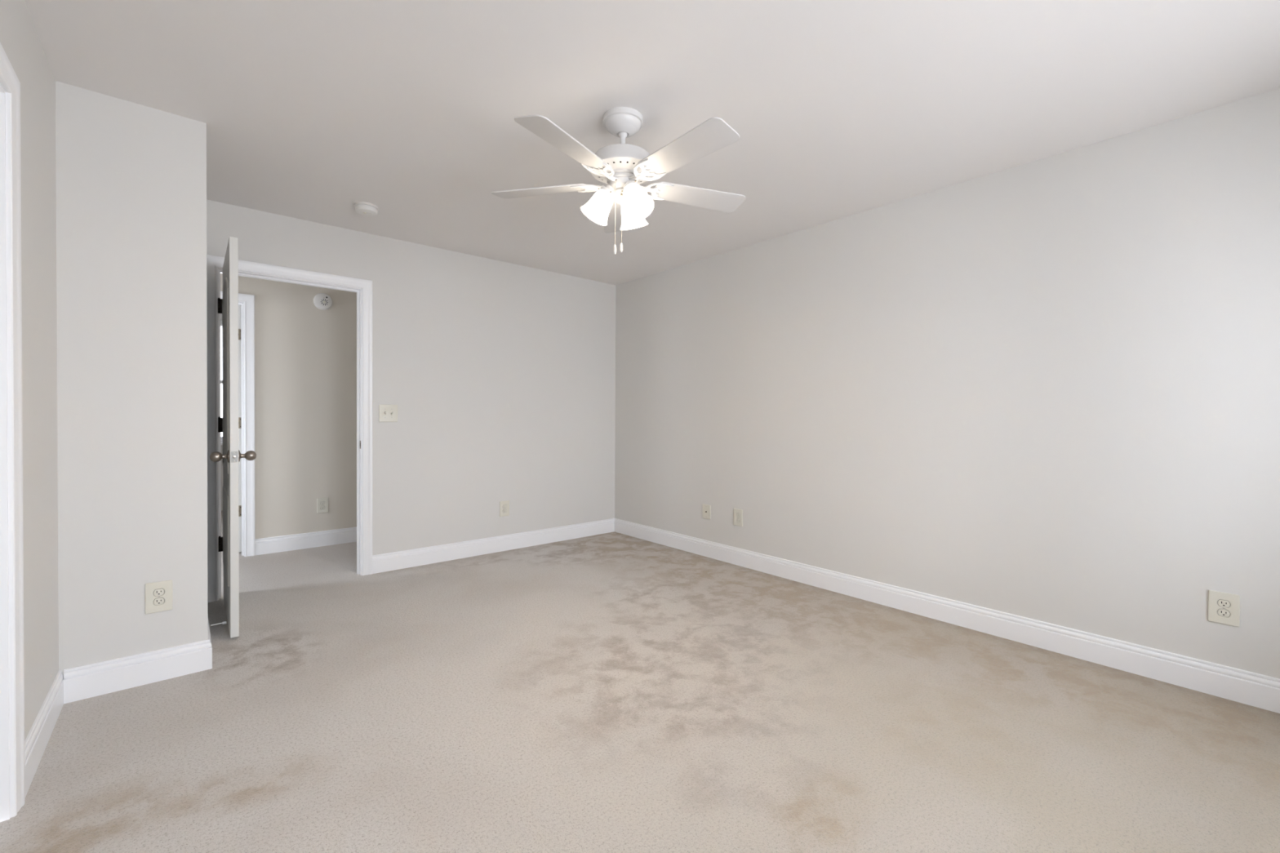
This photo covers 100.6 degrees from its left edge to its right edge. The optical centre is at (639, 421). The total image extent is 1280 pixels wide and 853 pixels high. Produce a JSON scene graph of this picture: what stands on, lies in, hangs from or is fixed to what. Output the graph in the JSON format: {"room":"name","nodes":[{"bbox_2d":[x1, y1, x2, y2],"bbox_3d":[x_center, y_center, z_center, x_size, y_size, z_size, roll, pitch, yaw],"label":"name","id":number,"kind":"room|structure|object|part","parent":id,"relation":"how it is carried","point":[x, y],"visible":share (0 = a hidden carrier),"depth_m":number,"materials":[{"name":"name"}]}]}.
{"room":"empty bedroom","nodes":[
{"label":"empty bedroom","id":0,"kind":"room"},
{"bbox_2d":[0,0,58,741],"bbox_3d":[-0.928,-0.084,0.418,0.115,2.440,4.287,0,1,-41],"label":"wall","id":1,"kind":"structure","parent":0,"point":[20,40],"depth_m":1.80,"materials":[{"name":"white paint"}]},
{"bbox_2d":[0,42,25,822],"bbox_3d":[-1.553,0.073,1.159,0.134,2.105,0.923,0,1,-41],"label":"trim","id":2,"kind":"structure","parent":1,"relation":"attached to","point":[12,792],"depth_m":1.50,"materials":[{"name":"white paint"}]},
{"bbox_2d":[55,80,208,679],"bbox_3d":[-2.508,-0.114,2.603,0.570,2.440,1.086,0,1,-41],"label":"wall","id":3,"kind":"structure","parent":0,"point":[131,177],"depth_m":2.21,"materials":[{"name":"white paint"}]},
{"bbox_2d":[24,613,212,796],"bbox_3d":[-2.225,1.044,2.378,0.470,0.131,1.781,0,1,-41],"label":"baseboard","id":4,"kind":"structure","parent":3,"relation":"attached to","point":[92,680],"depth_m":2.17,"materials":[{"name":"white paint"}]},
{"bbox_2d":[145,579,172,613],"bbox_3d":[-2.063,0.752,2.278,0.088,0.130,0.007,0,1,-41],"label":"wall outlet","id":5,"kind":"object","parent":3,"relation":"attached to","point":[158,595],"visible":1,"depth_m":2.27,"materials":[{"name":"beige plastic"}]},
{"bbox_2d":[153,597,164,604],"bbox_3d":[-2.063,0.771,2.278,0.034,0.027,0.005,0,1,-41],"label":"receptacle","id":6,"kind":"object","parent":5,"relation":"attached to","point":[157,601],"depth_m":2.28,"materials":[{"name":"beige plastic"}]},
{"bbox_2d":[153,588,164,595],"bbox_3d":[-2.062,0.732,2.277,0.034,0.027,0.005,0,1,-41],"label":"receptacle","id":7,"kind":"object","parent":5,"relation":"attached to","point":[157,592],"depth_m":2.28,"materials":[{"name":"beige plastic"}]},
{"bbox_2d":[208,621,226,626],"bbox_3d":[-2.191,1.050,2.755,0.074,0.020,0.020,0,1,-41],"label":"door stop","id":8,"kind":"object","parent":3,"relation":"attached to","point":[223,622],"visible":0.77,"depth_m":2.76,"materials":[{"name":"grey metal"}]},
{"bbox_2d":[220,313,222,510],"bbox_3d":[-4.909,-0.166,6.407,3.920,2.440,0.120,0,1,-41],"label":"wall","id":9,"kind":"structure","parent":0,"point":[221,446],"depth_m":6.30,"materials":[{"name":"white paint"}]},
{"bbox_2d":[220,320,222,444],"bbox_3d":[-4.974,-0.459,6.314,0.880,1.472,0.170,0,1,-41],"label":"window","id":10,"kind":"structure","parent":9,"relation":"in","point":[221,437],"depth_m":6.30,"materials":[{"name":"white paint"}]},
{"bbox_2d":[220,273,356,538],"bbox_3d":[-2.786,-0.137,4.669,4.870,2.440,0.115,0,1,-41],"label":"wall","id":11,"kind":"structure","parent":0,"point":[305,354],"depth_m":4.52,"materials":[{"name":"beige paint"}]},
{"bbox_2d":[220,290,255,556],"bbox_3d":[-3.507,0.033,4.051,0.912,2.105,0.152,0,1,-41],"label":"trim","id":12,"kind":"structure","parent":11,"relation":"attached to","point":[246,302],"depth_m":4.27,"materials":[{"name":"white paint"}]},
{"bbox_2d":[238,305,241,552],"bbox_3d":[-3.511,0.057,4.617,0.047,2.018,0.737,0,1,-41],"label":"door","id":13,"kind":"structure","parent":11,"relation":"in","point":[239,306],"depth_m":4.34,"materials":[{"name":"white paint"}]},
{"bbox_2d":[254,527,356,555],"bbox_3d":[-2.420,1.017,4.916,1.859,0.131,0.014,0,1,-41],"label":"baseboard","id":14,"kind":"structure","parent":11,"relation":"attached to","point":[337,536],"depth_m":4.53,"materials":[{"name":"white paint"}]},
{"bbox_2d":[316,497,328,513],"bbox_3d":[-2.761,0.729,4.623,0.088,0.130,0.007,0,1,-41],"label":"wall outlet","id":15,"kind":"object","parent":11,"relation":"attached to","point":[322,503],"visible":1,"depth_m":4.62,"materials":[{"name":"beige plastic"}]},
{"bbox_2d":[313,293,332,310],"bbox_3d":[-2.737,-1.040,4.592,0.145,0.145,0.046,0,1,-41],"label":"smoke detector","id":16,"kind":"object","parent":11,"relation":"attached to","point":[322,301],"visible":1,"depth_m":4.58,"materials":[{"name":"white plastic"}]},
{"bbox_2d":[206,200,615,555],"bbox_3d":[-2.038,-0.124,3.800,4.870,2.440,0.115,0,1,-41],"label":"wall","id":17,"kind":"structure","parent":0,"point":[500,376],"depth_m":4.29,"materials":[{"name":"white paint"}]},
{"bbox_2d":[209,235,256,638],"bbox_3d":[-2.296,0.078,2.974,0.191,2.022,0.779,0,1,-40],"label":"door","id":18,"kind":"structure","parent":17,"relation":"in","point":[228,306],"depth_m":2.69,"materials":[{"name":"white paint"}]},
{"bbox_3d":[-2.130,0.178,2.691,0.078,0.065,0.065,0,1,-40],"label":"knob","id":19,"kind":"part","parent":18,"relation":"part of","materials":[{"name":"silver metal"}]},
{"bbox_3d":[-2.048,0.178,2.681,0.025,0.055,0.002,0,1,-40],"label":"latch plate","id":20,"kind":"part","parent":18,"relation":"part of","materials":[{"name":"silver metal"}]},
{"bbox_3d":[-2.043,0.177,2.763,0.078,0.065,0.065,0,1,-40],"label":"knob","id":21,"kind":"part","parent":18,"relation":"part of","materials":[{"name":"silver metal"}]},
{"bbox_2d":[206,254,372,603],"bbox_3d":[-2.321,0.044,3.559,0.936,2.105,0.152,0,1,-41],"label":"trim","id":22,"kind":"structure","parent":17,"relation":"attached to","point":[363,287],"depth_m":3.52,"materials":[{"name":"white paint"}]},
{"bbox_2d":[378,404,397,422],"bbox_3d":[-1.839,-0.061,3.884,0.129,0.127,0.018,0,1,-41],"label":"light switch","id":23,"kind":"object","parent":17,"relation":"attached to","point":[387,413],"visible":1,"depth_m":3.88,"materials":[{"name":"beige plastic"}]},
{"bbox_2d":[372,518,615,573],"bbox_3d":[-1.088,1.028,4.549,2.219,0.131,0.014,0,1,-41],"label":"baseboard","id":24,"kind":"structure","parent":17,"relation":"attached to","point":[383,562],"depth_m":4.37,"materials":[{"name":"white paint"}]},
{"bbox_2d":[499,500,509,516],"bbox_3d":[-1.147,0.738,4.499,0.088,0.130,0.007,0,1,-41],"label":"wall outlet","id":25,"kind":"object","parent":17,"relation":"attached to","point":[504,505],"visible":1,"depth_m":4.50,"materials":[{"name":"beige plastic"}]},
{"bbox_2d":[0,510,1279,852],"bbox_3d":[-1.548,1.134,3.236,4.870,0.060,9.340,0,1,-41],"label":"floor","id":26,"kind":"structure","parent":0,"point":[611,692],"depth_m":1.91,"materials":[{"name":"beige carpet"}]},
{"bbox_2d":[24,0,1279,284],"bbox_3d":[-1.535,-1.365,3.211,4.870,0.060,9.340,0,1,-41],"label":"ceiling","id":27,"kind":"structure","parent":0,"point":[311,110],"depth_m":2.11,"materials":[{"name":"white paint"}]},
{"bbox_2d":[354,201,378,216],"bbox_3d":[-1.697,-1.311,3.294,0.135,0.052,0.135,0,1,-41],"label":"smoke detector","id":28,"kind":"object","parent":27,"relation":"attached to","point":[364,208],"visible":1,"depth_m":3.25,"materials":[{"name":"white plastic"}]},
{"bbox_2d":[491,106,745,254],"bbox_3d":[-0.037,-1.015,2.330,1.116,0.606,1.170,0,1,-23],"label":"ceiling fan","id":29,"kind":"object","parent":27,"relation":"hanging from","point":[621,204],"visible":1,"depth_m":2.23,"materials":[{"name":"white metal"}]},
{"bbox_3d":[-0.441,-1.041,2.399,0.450,0.006,0.145,0,13,13],"label":"blade","id":30,"kind":"part","parent":29,"relation":"part of","materials":[{"name":"white wood"}]},
{"bbox_3d":[-0.270,-1.036,1.992,0.145,0.006,0.450,15,8,30],"label":"blade","id":31,"kind":"part","parent":29,"relation":"part of","materials":[{"name":"white laminate"}]},
{"bbox_3d":[-0.192,-0.934,2.305,0.137,0.151,0.129,0,1,-41],"label":"lamp shade","id":32,"kind":"part","parent":29,"relation":"part of","materials":[{"name":"white glass"}]},
{"bbox_3d":[-0.107,-1.042,2.687,0.145,0.006,0.450,-12,2,-4],"label":"blade","id":33,"kind":"part","parent":29,"relation":"part of","materials":[{"name":"white laminate"}]},
{"bbox_3d":[-0.105,-0.888,2.259,0.003,0.284,0.005,1,1,34],"label":"pull chain","id":34,"kind":"part","parent":29,"relation":"part of","materials":[{"name":"silver metal"}]},
{"bbox_3d":[-0.079,-0.870,2.283,0.003,0.217,0.004,0,1,0],"label":"pull chain","id":35,"kind":"part","parent":29,"relation":"part of","materials":[{"name":"silver metal"}]},
{"bbox_3d":[-0.075,-1.211,2.311,0.040,0.088,0.040,0,1,-41],"label":"down rod","id":36,"kind":"part","parent":29,"relation":"part of","materials":[{"name":"white metal"}]},
{"bbox_3d":[-0.034,-0.934,2.420,0.139,0.151,0.129,0,1,-41],"label":"lamp shade","id":37,"kind":"part","parent":29,"relation":"part of","materials":[{"name":"white glass"}]},
{"bbox_3d":[-0.024,-0.953,2.240,0.057,0.089,0.069,0,1,-41],"label":"light bulb","id":38,"kind":"part","parent":29,"relation":"part of","materials":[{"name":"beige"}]},
{"bbox_3d":[-0.013,-0.932,2.224,0.132,0.151,0.142,0,1,-41],"label":"lamp shade","id":39,"kind":"part","parent":29,"relation":"part of","materials":[{"name":"white glass"}]},
{"bbox_3d":[0.169,-1.034,2.029,0.145,0.006,0.450,16,-9,-40],"label":"blade","id":40,"kind":"part","parent":29,"relation":"part of","materials":[{"name":"white wood"}]},
{"bbox_3d":[0.270,-1.038,2.458,0.450,0.006,0.145,0,-11,-23],"label":"blade","id":41,"kind":"part","parent":29,"relation":"part of","materials":[{"name":"white wood"}]},
{"bbox_2d":[614,88,1279,679],"bbox_3d":[1.552,-0.100,3.270,0.120,2.440,5.373,0,1,-41],"label":"wall","id":42,"kind":"structure","parent":0,"point":[1046,389],"depth_m":2.72,"materials":[{"name":"white paint"}]},
{"bbox_2d":[702,504,711,519],"bbox_3d":[0.542,0.738,4.346,0.012,0.115,0.088,0,1,-41],"label":"cable jack plate","id":43,"kind":"object","parent":42,"relation":"attached to","point":[706,509],"visible":1,"depth_m":4.34,"materials":[{"name":"beige plastic"}]},
{"bbox_2d":[733,508,742,526],"bbox_3d":[0.757,0.740,4.100,0.007,0.130,0.088,0,1,-41],"label":"wall outlet","id":44,"kind":"object","parent":42,"relation":"attached to","point":[738,513],"visible":1,"depth_m":4.09,"materials":[{"name":"beige plastic"}]},
{"bbox_2d":[614,518,1279,713],"bbox_3d":[1.461,1.054,3.278,0.014,0.131,5.239,0,1,-41],"label":"baseboard","id":45,"kind":"structure","parent":42,"relation":"attached to","point":[1243,686],"depth_m":2.72,"materials":[{"name":"white paint"}]},
{"bbox_2d":[1208,590,1239,626],"bbox_3d":[2.404,0.769,2.187,0.007,0.130,0.088,0,1,-41],"label":"wall outlet","id":46,"kind":"object","parent":42,"relation":"attached to","point":[1224,608],"visible":1,"depth_m":2.18,"materials":[{"name":"beige plastic"}]},
{"bbox_2d":[1217,608,1230,617],"bbox_3d":[2.403,0.788,2.187,0.005,0.027,0.034,0,1,-41],"label":"receptacle","id":47,"kind":"object","parent":46,"relation":"attached to","point":[1221,612],"depth_m":2.18,"materials":[{"name":"beige plastic"}]},
{"bbox_2d":[1217,600,1230,607],"bbox_3d":[2.404,0.750,2.186,0.005,0.027,0.034,0,1,-41],"label":"receptacle","id":48,"kind":"object","parent":46,"relation":"attached to","point":[1221,603],"depth_m":2.18,"materials":[{"name":"beige plastic"}]}
]}

